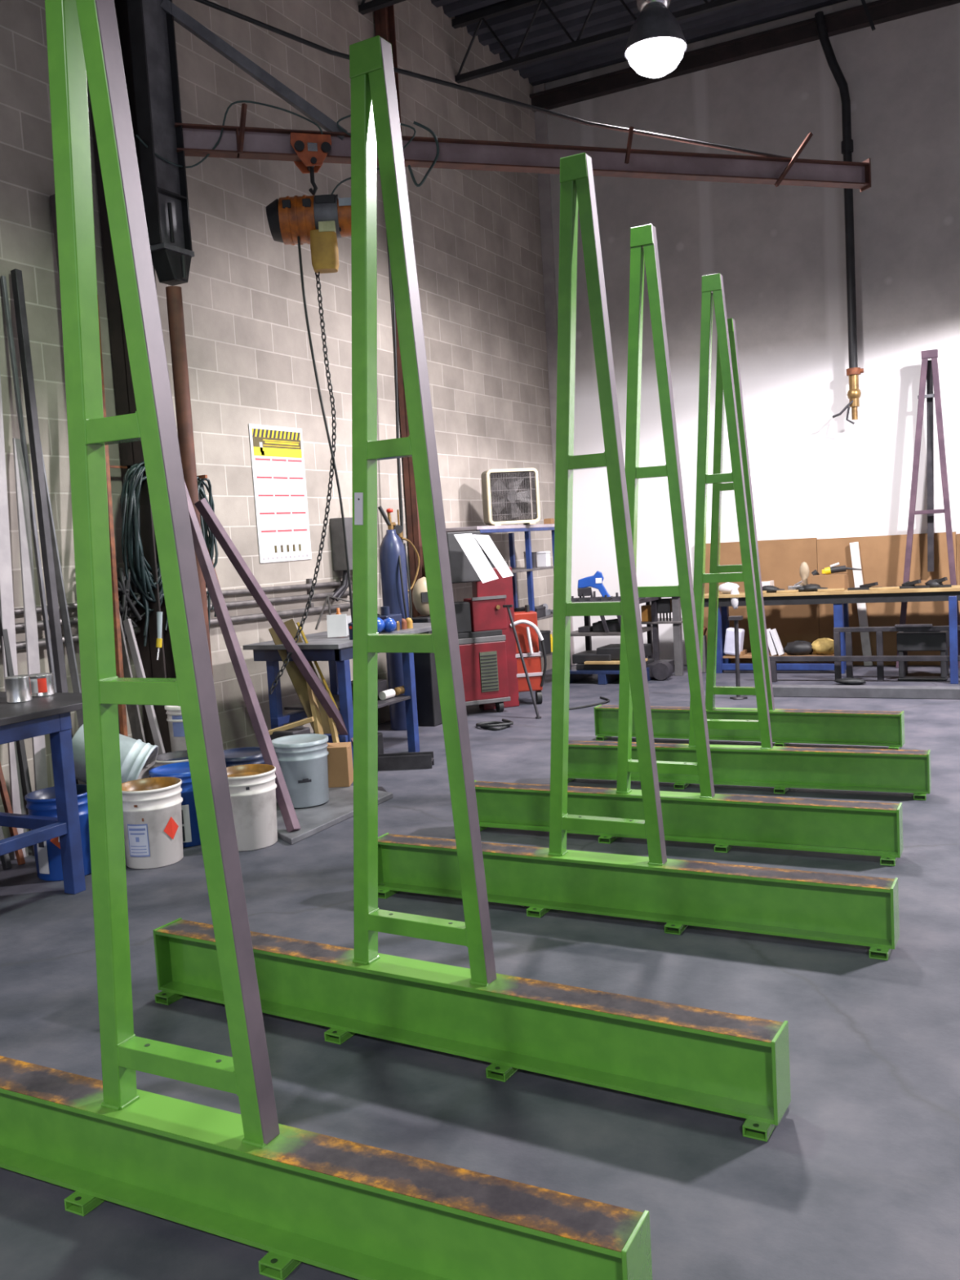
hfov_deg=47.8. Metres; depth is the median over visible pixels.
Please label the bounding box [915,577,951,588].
scrap
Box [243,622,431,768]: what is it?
workbench
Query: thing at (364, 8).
joist
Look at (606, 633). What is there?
shelf
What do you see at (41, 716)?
workbench
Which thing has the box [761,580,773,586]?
carton
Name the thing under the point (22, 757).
rod
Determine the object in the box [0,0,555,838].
wall
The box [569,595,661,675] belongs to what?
table
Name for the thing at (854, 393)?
pipe
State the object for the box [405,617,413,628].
pipe fitting
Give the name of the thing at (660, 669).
caster dolly
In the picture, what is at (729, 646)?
parcel
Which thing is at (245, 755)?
pail
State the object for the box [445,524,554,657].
shelf unit
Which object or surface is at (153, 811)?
pail
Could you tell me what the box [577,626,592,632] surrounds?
box
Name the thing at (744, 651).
flat box
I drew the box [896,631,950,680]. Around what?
crate
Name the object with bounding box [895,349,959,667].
rack
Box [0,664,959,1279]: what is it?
floor
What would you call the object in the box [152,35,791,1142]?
rack
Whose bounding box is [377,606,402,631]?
bench vise
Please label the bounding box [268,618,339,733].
wooden plank
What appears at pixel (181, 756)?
pail
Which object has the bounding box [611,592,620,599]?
clamp
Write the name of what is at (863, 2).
hanging rod
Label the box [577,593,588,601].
clamp
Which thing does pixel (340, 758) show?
cardboard box
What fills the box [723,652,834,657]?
shelf
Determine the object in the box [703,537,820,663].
board
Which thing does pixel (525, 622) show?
tool cart
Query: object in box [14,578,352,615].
conduit
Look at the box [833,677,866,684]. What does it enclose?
rag
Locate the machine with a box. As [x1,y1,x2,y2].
[457,629,511,711]
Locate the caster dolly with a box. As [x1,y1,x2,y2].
[647,659,674,679]
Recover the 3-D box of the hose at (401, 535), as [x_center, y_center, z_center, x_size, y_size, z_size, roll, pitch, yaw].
[-0.581,-0.711,8.733,0.209,0.677,0.055,-8,7,-44]
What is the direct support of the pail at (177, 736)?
on the storage box
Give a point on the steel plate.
(312, 820)
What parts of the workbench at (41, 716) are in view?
shelf rail, leg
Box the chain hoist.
[266,132,352,694]
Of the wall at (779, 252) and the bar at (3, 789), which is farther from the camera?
the wall at (779, 252)
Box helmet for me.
[412,577,430,616]
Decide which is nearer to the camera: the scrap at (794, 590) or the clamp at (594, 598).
the scrap at (794, 590)
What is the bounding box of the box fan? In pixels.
[480,467,540,525]
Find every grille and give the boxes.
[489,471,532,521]
[489,471,537,520]
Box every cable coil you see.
[109,461,168,646]
[196,475,218,630]
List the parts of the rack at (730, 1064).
plate, plate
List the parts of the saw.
motor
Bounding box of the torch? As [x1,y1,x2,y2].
[155,611,162,660]
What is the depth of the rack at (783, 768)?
5.78 m
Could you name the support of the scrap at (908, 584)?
on the workbench at (840, 600)
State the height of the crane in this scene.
6.230 m
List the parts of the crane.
support post, tie rod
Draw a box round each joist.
[358,0,406,14]
[451,0,750,83]
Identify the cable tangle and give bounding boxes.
[117,566,145,639]
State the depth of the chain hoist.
6.52 m
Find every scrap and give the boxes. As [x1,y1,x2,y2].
[776,589,798,593]
[817,588,844,591]
[847,582,878,590]
[868,586,899,590]
[889,579,920,588]
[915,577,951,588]
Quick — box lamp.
[624,0,687,78]
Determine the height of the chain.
2.494 m
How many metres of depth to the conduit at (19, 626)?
7.38 m
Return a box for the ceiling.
[431,0,847,85]
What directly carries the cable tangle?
attached to the wall at (477, 236)
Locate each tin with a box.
[4,675,32,703]
[30,672,55,697]
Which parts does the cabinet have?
sloping lid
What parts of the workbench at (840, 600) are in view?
leg, leg, rail, leg, leg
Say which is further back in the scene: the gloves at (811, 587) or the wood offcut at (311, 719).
the gloves at (811, 587)
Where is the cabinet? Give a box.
[446,530,519,710]
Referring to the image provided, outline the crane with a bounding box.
[127,0,871,674]
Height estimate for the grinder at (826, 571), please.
0.136 m
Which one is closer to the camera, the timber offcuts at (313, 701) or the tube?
the timber offcuts at (313, 701)
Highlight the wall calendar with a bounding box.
[248,423,311,563]
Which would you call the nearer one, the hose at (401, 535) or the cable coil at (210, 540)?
the cable coil at (210, 540)
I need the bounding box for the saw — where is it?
[577,570,613,599]
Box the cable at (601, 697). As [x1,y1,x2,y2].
[568,696,609,710]
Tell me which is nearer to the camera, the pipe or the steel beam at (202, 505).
the steel beam at (202, 505)
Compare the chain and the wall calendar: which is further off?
the wall calendar
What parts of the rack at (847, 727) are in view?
plate, plate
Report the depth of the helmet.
8.53 m
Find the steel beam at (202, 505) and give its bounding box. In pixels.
[194,497,353,746]
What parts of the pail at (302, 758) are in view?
lid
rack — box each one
[0,0,652,1279]
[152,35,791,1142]
[377,152,899,960]
[474,223,902,866]
[567,273,930,800]
[593,318,904,749]
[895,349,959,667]
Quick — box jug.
[799,561,809,586]
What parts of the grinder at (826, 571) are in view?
handle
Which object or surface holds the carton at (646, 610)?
on the stand at (677, 620)
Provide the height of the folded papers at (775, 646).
0.262 m
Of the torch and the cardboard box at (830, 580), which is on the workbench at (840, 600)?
the cardboard box at (830, 580)
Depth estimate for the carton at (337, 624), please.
7.13 m
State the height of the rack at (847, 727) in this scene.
2.743 m
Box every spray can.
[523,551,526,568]
[531,551,537,568]
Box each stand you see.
[411,615,442,726]
[640,596,684,675]
[728,615,747,699]
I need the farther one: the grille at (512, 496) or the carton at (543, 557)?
the carton at (543, 557)
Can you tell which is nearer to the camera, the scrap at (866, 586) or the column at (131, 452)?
the column at (131, 452)
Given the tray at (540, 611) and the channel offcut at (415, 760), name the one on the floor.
the channel offcut at (415, 760)
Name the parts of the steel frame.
leg, leg, leg, rail, leg, rail, post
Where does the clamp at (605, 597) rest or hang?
on the table
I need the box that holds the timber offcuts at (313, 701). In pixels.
[306,681,339,742]
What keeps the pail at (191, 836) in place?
on the floor
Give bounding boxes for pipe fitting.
[396,621,399,630]
[401,618,407,629]
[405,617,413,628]
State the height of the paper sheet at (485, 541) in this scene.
0.358 m
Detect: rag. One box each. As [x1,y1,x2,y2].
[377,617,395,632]
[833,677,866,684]
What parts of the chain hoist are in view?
load chain, name plate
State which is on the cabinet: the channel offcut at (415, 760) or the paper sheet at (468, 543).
the paper sheet at (468, 543)
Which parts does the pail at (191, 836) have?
lid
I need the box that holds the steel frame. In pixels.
[768,595,959,684]
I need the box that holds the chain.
[297,235,352,639]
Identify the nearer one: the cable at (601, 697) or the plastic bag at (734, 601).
the cable at (601, 697)
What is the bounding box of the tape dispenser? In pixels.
[786,580,804,590]
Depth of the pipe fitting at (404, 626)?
7.55 m
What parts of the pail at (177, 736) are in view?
lid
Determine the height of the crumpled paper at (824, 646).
0.182 m
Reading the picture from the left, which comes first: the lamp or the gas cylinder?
the gas cylinder
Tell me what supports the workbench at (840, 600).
on the floor
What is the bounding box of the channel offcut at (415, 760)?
[377,751,434,770]
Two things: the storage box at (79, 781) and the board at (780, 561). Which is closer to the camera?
the storage box at (79, 781)
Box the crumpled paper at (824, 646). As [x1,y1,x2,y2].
[811,637,834,654]
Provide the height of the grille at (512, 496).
0.430 m
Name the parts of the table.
leg, leg, leg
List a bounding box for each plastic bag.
[718,582,739,594]
[730,586,738,609]
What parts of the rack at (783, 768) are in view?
plate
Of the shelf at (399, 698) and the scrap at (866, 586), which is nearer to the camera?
the shelf at (399, 698)
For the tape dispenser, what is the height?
0.102 m
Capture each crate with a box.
[537,630,551,655]
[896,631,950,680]
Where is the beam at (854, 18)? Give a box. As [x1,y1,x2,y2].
[529,0,959,112]
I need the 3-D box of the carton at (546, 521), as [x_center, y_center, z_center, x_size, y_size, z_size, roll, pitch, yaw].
[0.673,-1.157,10.572,0.080,0.055,0.080,-1,6,28]
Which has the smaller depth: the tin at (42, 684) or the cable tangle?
the tin at (42, 684)
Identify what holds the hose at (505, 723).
on the floor
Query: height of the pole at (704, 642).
0.569 m
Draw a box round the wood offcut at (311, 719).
[268,716,314,735]
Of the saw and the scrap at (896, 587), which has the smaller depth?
the scrap at (896, 587)
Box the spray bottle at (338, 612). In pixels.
[335,608,341,614]
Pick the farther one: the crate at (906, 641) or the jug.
the jug
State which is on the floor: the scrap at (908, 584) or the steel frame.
the steel frame
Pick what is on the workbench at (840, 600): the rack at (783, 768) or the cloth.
the cloth
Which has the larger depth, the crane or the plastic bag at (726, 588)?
the plastic bag at (726, 588)
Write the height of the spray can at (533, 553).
0.150 m
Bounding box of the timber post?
[849,542,872,666]
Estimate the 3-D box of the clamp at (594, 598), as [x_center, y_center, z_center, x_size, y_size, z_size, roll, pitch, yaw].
[1.102,-0.425,10.463,0.099,0.090,0.030,-4,5,-3]
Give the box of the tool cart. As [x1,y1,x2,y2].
[510,604,546,703]
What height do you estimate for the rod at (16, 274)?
2.998 m
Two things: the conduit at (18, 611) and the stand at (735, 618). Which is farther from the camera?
the stand at (735, 618)
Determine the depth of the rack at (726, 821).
4.80 m
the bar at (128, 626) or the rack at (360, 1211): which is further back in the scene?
the bar at (128, 626)
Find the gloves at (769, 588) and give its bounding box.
[762,585,784,592]
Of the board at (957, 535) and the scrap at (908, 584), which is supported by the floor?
the board at (957, 535)
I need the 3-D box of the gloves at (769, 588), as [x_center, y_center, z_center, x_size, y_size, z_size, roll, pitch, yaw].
[2.806,-0.490,10.509,0.286,0.085,0.158,-1,6,28]
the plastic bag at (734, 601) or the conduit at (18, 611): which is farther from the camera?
the plastic bag at (734, 601)
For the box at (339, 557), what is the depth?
8.24 m
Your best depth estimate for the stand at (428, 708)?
8.55 m
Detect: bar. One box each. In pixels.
[0,371,28,858]
[0,761,25,865]
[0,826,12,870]
[13,437,48,791]
[40,443,83,727]
[119,610,151,777]
[123,618,165,755]
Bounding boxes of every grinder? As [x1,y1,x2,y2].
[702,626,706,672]
[811,562,861,575]
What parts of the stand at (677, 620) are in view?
post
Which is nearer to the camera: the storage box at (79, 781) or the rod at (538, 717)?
the storage box at (79, 781)
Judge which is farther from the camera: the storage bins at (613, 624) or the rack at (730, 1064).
the storage bins at (613, 624)
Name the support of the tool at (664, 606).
on the stand at (677, 620)
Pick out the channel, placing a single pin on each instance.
(52, 198)
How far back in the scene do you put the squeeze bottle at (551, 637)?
10.58 m
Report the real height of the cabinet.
1.520 m
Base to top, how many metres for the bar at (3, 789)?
1.208 m
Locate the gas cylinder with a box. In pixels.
[377,506,412,730]
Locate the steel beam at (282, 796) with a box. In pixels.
[184,480,301,831]
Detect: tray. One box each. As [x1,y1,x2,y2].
[351,679,404,700]
[514,606,546,617]
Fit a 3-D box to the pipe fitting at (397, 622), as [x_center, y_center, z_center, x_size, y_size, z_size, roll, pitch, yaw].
[-0.584,-0.106,7.519,0.055,0.076,0.056,-1,6,28]
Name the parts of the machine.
louvre panel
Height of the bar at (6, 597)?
2.460 m
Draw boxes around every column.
[88,0,176,752]
[373,4,430,617]
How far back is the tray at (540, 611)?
10.29 m
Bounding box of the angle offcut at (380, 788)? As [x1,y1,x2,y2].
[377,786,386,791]
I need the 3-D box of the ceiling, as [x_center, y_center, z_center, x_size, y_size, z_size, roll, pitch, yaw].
[1.869,-5.193,1.358,11.850,0.200,17.220,-1,6,28]
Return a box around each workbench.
[0,691,85,894]
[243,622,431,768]
[703,585,959,673]
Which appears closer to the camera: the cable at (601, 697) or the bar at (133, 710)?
the bar at (133, 710)
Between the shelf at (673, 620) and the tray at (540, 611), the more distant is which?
the shelf at (673, 620)
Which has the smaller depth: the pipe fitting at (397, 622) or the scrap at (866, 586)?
the pipe fitting at (397, 622)
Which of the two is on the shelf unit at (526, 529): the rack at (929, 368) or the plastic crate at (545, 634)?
the plastic crate at (545, 634)
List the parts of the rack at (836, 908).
plate, plate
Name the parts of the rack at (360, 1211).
plate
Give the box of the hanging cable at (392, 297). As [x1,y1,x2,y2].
[386,231,403,542]
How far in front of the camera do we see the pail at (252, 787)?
5.25 m
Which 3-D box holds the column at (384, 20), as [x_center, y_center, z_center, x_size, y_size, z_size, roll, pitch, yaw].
[-0.628,-2.496,9.118,0.110,6.250,0.140,-1,6,28]
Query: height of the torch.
0.275 m
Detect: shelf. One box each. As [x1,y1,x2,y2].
[284,694,410,711]
[570,626,652,636]
[640,617,682,624]
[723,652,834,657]
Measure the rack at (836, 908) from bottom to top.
2.743 m
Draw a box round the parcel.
[724,626,744,655]
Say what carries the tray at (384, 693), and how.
on the workbench at (338, 651)
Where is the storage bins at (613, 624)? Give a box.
[592,618,620,631]
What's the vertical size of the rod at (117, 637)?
2.657 m
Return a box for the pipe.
[814,11,863,424]
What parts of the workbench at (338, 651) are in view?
leg, rail, yellow strip, leg, leg, leg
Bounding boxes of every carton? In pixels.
[326,613,351,637]
[536,551,551,567]
[543,518,554,524]
[640,604,651,622]
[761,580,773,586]
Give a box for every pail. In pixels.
[24,784,91,880]
[71,724,158,783]
[121,777,183,869]
[149,761,200,847]
[153,750,188,768]
[164,705,186,751]
[223,746,265,767]
[226,764,277,851]
[271,733,328,808]
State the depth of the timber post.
10.57 m
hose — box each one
[396,509,420,591]
[475,718,513,730]
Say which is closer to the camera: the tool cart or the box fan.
the tool cart
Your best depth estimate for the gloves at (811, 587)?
10.28 m
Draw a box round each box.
[78,780,86,784]
[327,742,353,787]
[329,517,352,601]
[453,595,506,633]
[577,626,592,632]
[725,648,746,655]
[811,573,848,590]
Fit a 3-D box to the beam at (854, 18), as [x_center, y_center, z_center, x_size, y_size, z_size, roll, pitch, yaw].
[5.804,-5.797,8.840,11.850,0.150,0.140,-1,6,28]
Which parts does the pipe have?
valve handle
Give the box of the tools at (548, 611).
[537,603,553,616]
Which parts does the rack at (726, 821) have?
plate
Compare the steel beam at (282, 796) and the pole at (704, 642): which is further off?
the pole at (704, 642)
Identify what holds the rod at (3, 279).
on the floor
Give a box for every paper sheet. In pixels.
[453,533,498,582]
[473,534,513,577]
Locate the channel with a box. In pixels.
[49,193,120,733]
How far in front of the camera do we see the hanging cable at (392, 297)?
8.69 m
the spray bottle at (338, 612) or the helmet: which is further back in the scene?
the helmet
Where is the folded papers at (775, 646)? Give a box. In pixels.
[766,628,784,655]
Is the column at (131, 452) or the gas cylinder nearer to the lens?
the column at (131, 452)
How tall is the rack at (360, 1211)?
2.743 m
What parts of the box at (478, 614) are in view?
trim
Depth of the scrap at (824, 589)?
10.12 m
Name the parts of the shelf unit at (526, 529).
post, rail, post, post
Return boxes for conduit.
[0,602,350,653]
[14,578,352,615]
[15,589,352,631]
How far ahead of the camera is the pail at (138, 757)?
5.44 m
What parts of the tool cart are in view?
cart trim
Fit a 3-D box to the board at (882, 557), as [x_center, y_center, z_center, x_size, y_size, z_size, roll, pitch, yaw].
[3.940,-0.382,10.522,1.266,1.260,0.030,-1,6,28]
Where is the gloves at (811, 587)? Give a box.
[795,583,827,591]
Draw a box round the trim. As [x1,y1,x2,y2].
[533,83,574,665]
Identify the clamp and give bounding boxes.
[570,595,577,601]
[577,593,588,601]
[589,591,599,600]
[600,595,610,600]
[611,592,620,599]
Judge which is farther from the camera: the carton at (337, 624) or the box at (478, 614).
the box at (478, 614)
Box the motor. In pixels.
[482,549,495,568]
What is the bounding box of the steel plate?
[275,785,393,844]
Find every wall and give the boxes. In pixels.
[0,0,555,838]
[544,0,959,664]
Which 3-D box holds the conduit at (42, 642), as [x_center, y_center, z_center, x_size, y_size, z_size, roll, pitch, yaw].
[-2.854,0.138,4.925,0.057,0.082,8.000,-1,6,28]
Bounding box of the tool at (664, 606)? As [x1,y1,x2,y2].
[656,598,671,621]
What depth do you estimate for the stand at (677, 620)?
10.66 m
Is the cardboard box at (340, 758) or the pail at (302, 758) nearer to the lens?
the pail at (302, 758)
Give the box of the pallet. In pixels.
[569,643,654,684]
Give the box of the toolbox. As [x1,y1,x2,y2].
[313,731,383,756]
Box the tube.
[772,684,959,699]
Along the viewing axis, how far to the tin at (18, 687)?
4.82 m
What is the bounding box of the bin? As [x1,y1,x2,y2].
[270,726,310,740]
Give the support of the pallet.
on the floor
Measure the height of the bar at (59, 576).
2.104 m
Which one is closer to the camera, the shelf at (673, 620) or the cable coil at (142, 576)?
the cable coil at (142, 576)
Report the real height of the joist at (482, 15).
0.550 m
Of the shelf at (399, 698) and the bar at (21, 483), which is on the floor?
the bar at (21, 483)
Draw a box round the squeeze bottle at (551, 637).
[550,634,552,651]
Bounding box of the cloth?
[783,640,813,655]
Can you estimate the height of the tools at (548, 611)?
0.118 m
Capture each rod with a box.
[0,275,57,692]
[0,600,34,855]
[10,268,78,784]
[97,297,128,736]
[502,604,541,719]
[860,0,875,31]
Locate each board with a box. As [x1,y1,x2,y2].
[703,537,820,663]
[816,531,956,665]
[955,533,959,620]
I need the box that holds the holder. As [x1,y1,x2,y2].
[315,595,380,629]
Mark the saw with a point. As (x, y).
(584, 584)

